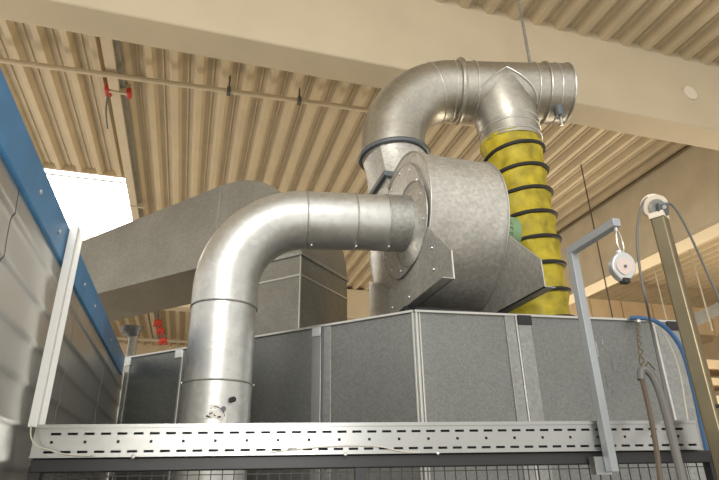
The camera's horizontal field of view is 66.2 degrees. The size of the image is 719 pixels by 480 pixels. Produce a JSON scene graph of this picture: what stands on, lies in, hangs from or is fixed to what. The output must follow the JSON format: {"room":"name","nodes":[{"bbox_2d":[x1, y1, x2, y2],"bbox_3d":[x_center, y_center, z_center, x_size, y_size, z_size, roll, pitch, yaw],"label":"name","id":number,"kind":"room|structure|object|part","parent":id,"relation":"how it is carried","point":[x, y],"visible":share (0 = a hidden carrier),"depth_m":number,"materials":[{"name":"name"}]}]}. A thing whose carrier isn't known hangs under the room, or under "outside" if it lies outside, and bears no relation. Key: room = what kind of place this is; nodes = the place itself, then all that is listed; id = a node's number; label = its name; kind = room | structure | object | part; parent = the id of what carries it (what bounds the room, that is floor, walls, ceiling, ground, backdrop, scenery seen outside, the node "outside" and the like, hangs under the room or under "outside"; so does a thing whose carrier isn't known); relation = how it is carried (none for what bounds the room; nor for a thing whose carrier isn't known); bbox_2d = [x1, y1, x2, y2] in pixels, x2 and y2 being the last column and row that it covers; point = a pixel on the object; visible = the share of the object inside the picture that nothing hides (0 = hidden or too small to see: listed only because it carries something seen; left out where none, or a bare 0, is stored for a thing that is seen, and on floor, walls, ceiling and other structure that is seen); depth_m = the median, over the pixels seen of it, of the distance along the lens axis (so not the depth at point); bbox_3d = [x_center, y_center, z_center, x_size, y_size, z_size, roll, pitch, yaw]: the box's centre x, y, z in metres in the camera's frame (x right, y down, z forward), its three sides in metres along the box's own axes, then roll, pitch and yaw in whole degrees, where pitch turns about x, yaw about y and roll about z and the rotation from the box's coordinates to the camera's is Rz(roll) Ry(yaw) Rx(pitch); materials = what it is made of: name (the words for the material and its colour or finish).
{"room":"factory hall","nodes":[
{"label":"factory hall","id":0,"kind":"room"},
{"bbox_2d":[119,341,185,373],"bbox_3d":[-2.759,7.720,21.931,26.000,6.880,0.200,6,-25,-16],"label":"wall","id":1,"kind":"structure","parent":0,"point":[147,348],"depth_m":21.56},
{"bbox_2d":[117,337,187,342],"bbox_3d":[-3.562,3.925,20.617,19.004,0.120,0.120,5,-25,-14],"label":"conduit","id":2,"kind":"object","parent":1,"relation":"attached to","point":[118,338],"visible":0.02,"depth_m":19.60,"materials":[{"name":"metal"}]},
{"bbox_2d":[0,0,718,346],"bbox_3d":[0.411,0.346,13.512,26.244,0.112,22.100,6,-25,-16],"label":"ceiling","id":3,"kind":"structure","parent":0,"point":[189,143],"depth_m":8.68,"materials":[{"name":"beige metal"}]},
{"bbox_2d":[43,162,132,240],"bbox_3d":[-5.799,-0.669,11.312,2.642,0.410,3.850,6,-25,-16],"label":"window","id":4,"kind":"structure","parent":3,"relation":"attached to","point":[99,204],"depth_m":11.34,"materials":[{"name":"white glass"}]},
{"bbox_2d":[100,37,159,345],"bbox_3d":[-5.200,0.586,13.461,0.260,0.170,17.600,6,-25,-16],"label":"cable tray","id":5,"kind":"object","parent":3,"relation":"attached to","point":[111,49],"visible":0.72,"depth_m":8.24,"materials":[{"name":"painted steel"},{"name":"galvanised steel"}]},
{"bbox_2d":[104,82,131,128],"bbox_3d":[-3.327,-1.831,7.585,0.340,0.479,0.457,6,-25,-16],"label":"fitting","id":6,"kind":"object","parent":5,"relation":"attached to","point":[106,89],"visible":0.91,"depth_m":7.49,"materials":[{"name":"red plastic"}]},
{"bbox_2d":[153,311,166,344],"bbox_3d":[-5.543,2.156,15.506,0.440,1.602,0.140,6,-25,-16],"label":"pendant","id":7,"kind":"object","parent":3,"relation":"hanging from","point":[158,322],"visible":0.98,"depth_m":15.29,"materials":[{"name":"red"}]},
{"bbox_2d":[154,319,161,324],"bbox_3d":[-5.637,2.294,15.414,0.200,0.120,0.140,6,-25,-16],"label":"socket","id":8,"kind":"object","parent":7,"relation":"attached to","point":[156,322],"depth_m":15.35,"materials":[{"name":"red plastic"}]},
{"bbox_2d":[156,327,163,331],"bbox_3d":[-5.544,2.507,15.350,0.200,0.120,0.140,6,-25,-16],"label":"socket","id":9,"kind":"object","parent":7,"relation":"attached to","point":[159,329],"depth_m":15.29,"materials":[{"name":"red plastic"}]},
{"bbox_2d":[159,337,166,342],"bbox_3d":[-5.444,2.770,15.265,0.200,0.120,0.140,6,-25,-16],"label":"socket","id":10,"kind":"object","parent":7,"relation":"attached to","point":[161,340],"depth_m":15.21,"materials":[{"name":"red plastic"}]},
{"bbox_2d":[226,75,230,95],"bbox_3d":[-1.764,-2.122,7.478,0.050,0.345,0.090,6,-25,-16],"label":"hanger","id":11,"kind":"object","parent":3,"relation":"hanging from","point":[228,86],"visible":0.9,"depth_m":7.40,"materials":[{"name":"grey metal"}]},
{"bbox_2d":[0,57,474,126],"bbox_3d":[-3.199,-2.121,7.104,12.269,0.069,0.084,5,-24,-13],"label":"conduit","id":12,"kind":"object","parent":11,"relation":"hanging from","point":[2,60],"visible":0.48,"depth_m":7.26,"materials":[{"name":"metal"}]},
{"bbox_2d":[297,88,301,105],"bbox_3d":[-0.839,-2.047,7.689,0.050,0.345,0.090,6,-25,-16],"label":"hanger","id":13,"kind":"object","parent":3,"relation":"hanging from","point":[299,96],"visible":0.75,"depth_m":7.61,"materials":[{"name":"grey metal"}]},
{"bbox_2d":[517,0,530,62],"bbox_3d":[1.624,-2.226,5.516,0.050,1.845,0.050,6,-25,-16],"label":"rod","id":14,"kind":"object","parent":3,"relation":"hanging from","point":[518,1],"visible":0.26,"depth_m":5.43,"materials":[{"name":"grey metal"}]},
{"bbox_2d":[580,165,612,317],"bbox_3d":[3.958,1.470,8.492,0.023,6.100,0.023,6,-25,-16],"label":"rope","id":15,"kind":"object","parent":3,"relation":"hanging from","point":[580,165],"visible":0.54,"depth_m":9.05,"materials":[{"name":"brown"}]},
{"bbox_2d":[559,146,718,291],"bbox_3d":[4.736,0.506,12.178,0.400,1.400,9.780,6,-25,-16],"label":"beam","id":16,"kind":"structure","parent":3,"relation":"attached to","point":[689,181],"depth_m":9.90,"materials":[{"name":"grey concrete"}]},
{"bbox_2d":[569,219,718,304],"bbox_3d":[4.758,1.167,11.891,0.440,0.050,9.780,6,-25,-16],"label":"trim","id":17,"kind":"structure","parent":16,"relation":"attached to","point":[710,231],"depth_m":9.82,"materials":[{"name":"painted metal"}]},
{"bbox_2d":[653,266,666,319],"bbox_3d":[5.751,0.482,10.795,0.023,2.500,0.023,6,-25,-16],"label":"hanging rod","id":18,"kind":"object","parent":3,"relation":"hanging from","point":[653,266],"visible":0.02,"depth_m":10.55,"materials":[{"name":"grey metal"}]},
{"bbox_2d":[689,249,712,329],"bbox_3d":[6.748,0.586,11.074,0.031,2.500,0.031,6,-25,-16],"label":"hanging rod","id":19,"kind":"object","parent":3,"relation":"hanging from","point":[689,249],"visible":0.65,"depth_m":10.89,"materials":[{"name":"grey metal"}]},
{"bbox_2d":[569,298,718,335],"bbox_3d":[8.204,2.168,15.412,8.210,0.780,0.100,6,-25,-16],"label":"panel band","id":20,"kind":"object","parent":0,"point":[597,307],"visible":0.36,"depth_m":15.28,"materials":[{"name":"brown wood"}]},
{"bbox_3d":[5.736,1.911,14.722,1.000,0.780,0.100,6,-25,-16],"label":"panel","id":21,"kind":"part","parent":20,"relation":"part of","materials":[{"name":"brown wood"}]},
{"bbox_3d":[6.723,2.014,14.998,1.000,0.780,0.100,6,-25,-16],"label":"panel","id":22,"kind":"part","parent":20,"relation":"part of","materials":[{"name":"brown wood"}]},
{"bbox_3d":[7.710,2.116,15.274,1.000,0.780,0.100,6,-25,-16],"label":"panel","id":23,"kind":"part","parent":20,"relation":"part of","materials":[{"name":"brown wood"}]},
{"bbox_3d":[8.697,2.220,15.550,1.000,0.780,0.100,6,-25,-16],"label":"panel","id":24,"kind":"part","parent":20,"relation":"part of","materials":[{"name":"brown wood"}]},
{"bbox_3d":[9.684,2.322,15.825,1.000,0.780,0.100,6,-25,-16],"label":"panel","id":25,"kind":"part","parent":20,"relation":"part of","materials":[{"name":"beige wood"}]},
{"bbox_3d":[10.671,2.425,16.101,1.000,0.780,0.100,6,-25,-16],"label":"panel","id":26,"kind":"part","parent":20,"relation":"part of","materials":[{"name":"beige wood"}]},
{"bbox_2d":[694,302,718,325],"bbox_3d":[7.383,1.595,11.745,1.540,0.858,0.120,-1,-24,-1],"label":"crossbeam","id":27,"kind":"object","parent":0,"point":[701,316],"visible":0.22,"depth_m":11.69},
{"bbox_2d":[702,336,718,395],"bbox_3d":[12.934,4.827,15.770,0.200,6.700,22.000,6,-25,-16],"label":"wall","id":28,"kind":"structure","parent":0,"point":[711,349],"depth_m":18.84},
{"bbox_2d":[0,0,718,149],"bbox_3d":[2.492,-2.068,6.791,26.000,1.220,0.380,6,-25,-16],"label":"beam","id":29,"kind":"structure","parent":28,"relation":"attached to","point":[630,89],"depth_m":5.96,"materials":[{"name":"paint"}]},
{"bbox_2d":[683,86,696,99],"bbox_3d":[4.219,-1.877,7.037,0.200,0.200,0.025,6,-25,-16],"label":"disc","id":30,"kind":"object","parent":29,"relation":"attached to","point":[689,92],"visible":1,"depth_m":7.02,"materials":[{"name":"beige"}]},
{"bbox_2d":[165,289,712,343],"bbox_3d":[-0.417,1.862,15.736,26.000,0.850,0.450,6,-25,-16],"label":"trim","id":31,"kind":"structure","parent":28,"relation":"attached to","point":[358,300],"depth_m":15.62,"materials":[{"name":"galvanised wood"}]},
{"bbox_3d":[0.867,6.092,9.563,26.400,0.200,25.000,6,-25,-16],"label":"floor","id":32,"kind":"structure","parent":0,"visible":0},
{"bbox_2d":[0,68,124,479],"bbox_3d":[-1.019,1.056,1.377,0.081,2.488,5.016,6,-25,-16],"label":"wall","id":33,"kind":"structure","parent":32,"relation":"on","point":[34,228],"depth_m":1.67,"materials":[{"name":"silver metal"}]},
{"bbox_2d":[107,325,142,479],"bbox_3d":[-2.707,2.607,5.952,0.237,3.400,0.237,6,-25,-16],"label":"pipe","id":34,"kind":"object","parent":32,"relation":"on","point":[132,332],"visible":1,"depth_m":6.53,"materials":[{"name":"grey metal"}]},
{"bbox_2d":[172,190,414,479],"bbox_3d":[-0.287,1.215,2.791,1.291,3.328,0.379,3,-24,-10],"label":"pipe","id":35,"kind":"object","parent":32,"relation":"on","point":[217,385],"visible":0.99,"depth_m":3.03,"materials":[{"name":"metal"}]},
{"bbox_2d":[206,406,224,417],"bbox_3d":[-0.699,0.836,2.678,0.090,0.054,0.010,5,-24,-14],"label":"print","id":36,"kind":"object","parent":35,"relation":"attached to","point":[211,411],"depth_m":2.68,"materials":[{"name":"grey paper"}]},
{"bbox_3d":[-0.628,0.788,2.721,0.028,0.028,0.030,16,-29,-34],"label":"damper knob","id":37,"kind":"part","parent":35,"relation":"part of","materials":[{"name":"black rubber"}]},
{"bbox_2d":[26,450,716,479],"bbox_3d":[0.132,1.488,1.456,2.238,1.720,0.040,2,-24,-6],"label":"guard","id":38,"kind":"object","parent":32,"relation":"on","point":[38,468],"visible":0.89,"depth_m":1.76,"materials":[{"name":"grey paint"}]},
{"bbox_2d":[28,420,702,459],"bbox_3d":[0.087,0.657,1.811,2.174,0.104,0.075,2,-24,-6],"label":"slotted trunking","id":39,"kind":"object","parent":38,"relation":"attached to","point":[132,441],"visible":0.93,"depth_m":1.78,"materials":[{"name":"metal"}]},
{"bbox_2d":[28,224,84,426],"bbox_3d":[-0.998,0.264,1.829,0.021,0.680,0.050,-9,-25,17],"label":"post","id":40,"kind":"object","parent":39,"relation":"on","point":[42,396],"visible":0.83,"depth_m":1.81,"materials":[{"name":"white metal"}]},
{"bbox_2d":[30,425,89,455],"bbox_3d":[-0.900,0.601,1.653,0.189,0.091,0.013,1,-24,-6],"label":"cable","id":41,"kind":"object","parent":39,"relation":"attached to","point":[33,442],"visible":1,"depth_m":1.64,"materials":[{"name":"grey plastic"}]},
{"bbox_2d":[270,445,419,452],"bbox_3d":[-0.043,0.666,1.754,0.478,0.026,0.004,2,-24,-6],"label":"cable","id":42,"kind":"object","parent":39,"relation":"on","point":[336,445],"visible":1,"depth_m":1.75,"materials":[{"name":"grey plastic"}]},
{"bbox_3d":[0.086,0.613,1.834,2.174,0.005,0.068,2,-24,-6],"label":"lid","id":43,"kind":"part","parent":39,"relation":"part of","materials":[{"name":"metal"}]},
{"bbox_2d":[565,218,620,474],"bbox_3d":[0.831,0.350,1.850,0.065,0.801,0.306,6,-25,-16],"label":"bracket arm","id":44,"kind":"object","parent":38,"relation":"attached to","point":[607,464],"visible":1,"depth_m":1.92,"materials":[{"name":"grey paint"}]},
{"bbox_3d":[0.841,-0.007,1.996,0.030,0.030,0.276,5,-24,-14],"label":"arm","id":45,"kind":"part","parent":44,"relation":"part of","materials":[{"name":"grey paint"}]},
{"bbox_3d":[0.795,0.746,1.821,0.060,0.055,0.028,6,-25,-16],"label":"clamp plate","id":46,"kind":"part","parent":44,"relation":"part of","materials":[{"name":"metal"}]},
{"bbox_2d":[615,231,624,251],"bbox_3d":[0.877,0.004,1.859,0.037,0.085,0.006,13,-27,-29],"label":"carabiner","id":47,"kind":"object","parent":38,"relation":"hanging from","point":[615,231],"visible":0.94,"depth_m":1.86,"materials":[{"name":"silver metal"}]},
{"bbox_2d":[608,250,635,284],"bbox_3d":[0.866,0.089,1.817,0.087,0.114,0.052,6,-25,-16],"label":"tool balancer","id":48,"kind":"object","parent":47,"relation":"hanging from","point":[621,265],"visible":1,"depth_m":1.80,"materials":[{"name":"silver metal"}]},
{"bbox_2d":[620,277,630,284],"bbox_3d":[0.867,0.134,1.797,0.024,0.016,0.022,6,-25,-16],"label":"outlet","id":49,"kind":"object","parent":48,"relation":"attached to","point":[623,280],"depth_m":1.79,"materials":[{"name":"black rubber"}]},
{"bbox_2d":[108,309,706,479],"bbox_3d":[0.092,1.993,3.557,3.421,2.505,2.670,6,-25,-16],"label":"enclosure","id":50,"kind":"object","parent":32,"relation":"on","point":[415,365],"visible":0.7,"depth_m":3.05,"materials":[{"name":"silver metal"}]},
{"bbox_2d":[80,180,348,334],"bbox_3d":[-2.270,0.605,5.100,4.614,1.386,0.673,-13,-26,25],"label":"duct","id":51,"kind":"object","parent":50,"relation":"on","point":[146,264],"visible":0.5,"depth_m":4.45,"materials":[{"name":"silver metal"}]},
{"bbox_2d":[364,142,555,316],"bbox_3d":[0.629,-0.110,3.827,0.937,1.545,1.466,6,-25,-16],"label":"fan","id":52,"kind":"object","parent":50,"relation":"on","point":[465,252],"visible":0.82,"depth_m":3.36,"materials":[{"name":"silver metal"}]},
{"bbox_2d":[364,142,425,193],"bbox_3d":[0.346,-0.502,4.445,0.647,0.320,0.527,6,-25,-16],"label":"outlet","id":53,"kind":"object","parent":52,"relation":"attached to","point":[380,165],"depth_m":4.25,"materials":[{"name":"grey metal"}]},
{"bbox_3d":[0.286,-0.123,3.688,0.022,0.770,0.770,6,-25,-16],"label":"plate","id":54,"kind":"part","parent":52,"relation":"part of","materials":[{"name":"silver metal"}]},
{"bbox_3d":[0.277,0.260,3.515,0.006,0.460,1.400,6,-25,-16],"label":"frame","id":55,"kind":"part","parent":52,"relation":"part of","materials":[{"name":"silver metal"}]},
{"bbox_3d":[0.600,0.479,3.351,0.720,0.085,0.100,6,-25,-16],"label":"rail","id":56,"kind":"part","parent":52,"relation":"part of","materials":[{"name":"silver metal"}]},
{"bbox_2d":[358,57,577,170],"bbox_3d":[0.896,-1.089,4.723,1.834,1.031,0.592,0,-24,-3],"label":"duct","id":57,"kind":"object","parent":52,"relation":"on","point":[493,96],"visible":0.9,"depth_m":4.55,"materials":[{"name":"metal"}]},
{"bbox_3d":[1.694,-1.001,4.628,0.026,0.090,0.026,6,-25,-16],"label":"valve stem","id":58,"kind":"part","parent":57,"relation":"part of","materials":[{"name":"silver metal"}]},
{"bbox_3d":[0.794,0.314,3.659,0.006,0.460,1.400,6,-25,-16],"label":"frame","id":59,"kind":"part","parent":52,"relation":"part of","materials":[{"name":"silver metal"}]},
{"bbox_2d":[479,127,574,315],"bbox_3d":[1.292,-0.013,4.287,0.530,1.723,0.530,6,-25,-16],"label":"hose","id":60,"kind":"object","parent":50,"relation":"attached to","point":[518,155],"visible":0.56,"depth_m":4.18,"materials":[{"name":"fabric"}]},
{"bbox_2d":[635,319,654,369],"bbox_3d":[1.308,0.455,2.549,0.050,0.510,1.380,-13,-26,25],"label":"chain","id":61,"kind":"object","parent":50,"relation":"hanging from","point":[637,321],"visible":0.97,"depth_m":2.40,"materials":[{"name":"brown metal"}]},
{"bbox_2d":[637,366,686,479],"bbox_3d":[0.972,0.581,1.740,0.073,0.400,0.211,-5,-24,9],"label":"hose","id":62,"kind":"object","parent":61,"relation":"hanging from","point":[642,370],"visible":0.99,"depth_m":1.75,"materials":[{"name":"grey rubber"}]},
{"bbox_2d":[640,378,662,479],"bbox_3d":[0.911,0.593,1.714,0.022,0.350,0.231,-14,-27,27],"label":"hose","id":63,"kind":"object","parent":62,"relation":"attached to","point":[642,381],"visible":1,"depth_m":1.69,"materials":[{"name":"brown rubber"}]},
{"bbox_2d":[630,316,708,449],"bbox_3d":[1.523,0.653,2.577,0.208,0.909,1.069,-9,-25,17],"label":"hose","id":64,"kind":"object","parent":50,"relation":"attached to","point":[668,330],"visible":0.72,"depth_m":2.82,"materials":[{"name":"blue rubber"}]},
{"bbox_2d":[652,323,688,419],"bbox_3d":[1.722,0.776,3.005,0.072,0.697,0.112,0,-24,-3],"label":"tube","id":65,"kind":"object","parent":64,"relation":"attached to","point":[659,328],"visible":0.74,"depth_m":3.02,"materials":[{"name":"grey"}]},
{"bbox_2d":[640,194,718,479],"bbox_3d":[1.168,1.042,1.630,0.095,2.662,0.090,-7,-24,13],"label":"pole","id":66,"kind":"object","parent":32,"relation":"on","point":[655,207],"visible":0.97,"depth_m":1.94,"materials":[{"name":"yellow metal"}]},
{"bbox_2d":[636,197,676,435],"bbox_3d":[1.077,0.290,1.924,0.158,1.060,0.264,-17,-28,32],"label":"air hose","id":67,"kind":"object","parent":66,"relation":"attached to","point":[642,203],"visible":0.75,"depth_m":2.01,"materials":[{"name":"grey rubber"}]},
{"bbox_2d":[668,202,718,302],"bbox_3d":[1.275,0.102,2.083,0.148,0.551,0.009,6,-25,-16],"label":"air hose","id":68,"kind":"object","parent":66,"relation":"attached to","point":[671,204],"visible":0.89,"depth_m":2.12,"materials":[{"name":"grey rubber"}]},
{"bbox_2d":[706,359,718,403],"bbox_3d":[8.097,4.766,12.566,3.200,4.400,1.100,6,-25,-16],"label":"rack","id":69,"kind":"object","parent":32,"relation":"on","point":[713,365],"visible":0.03,"depth_m":12.97,"materials":[{"name":"beige wood"}]}
]}

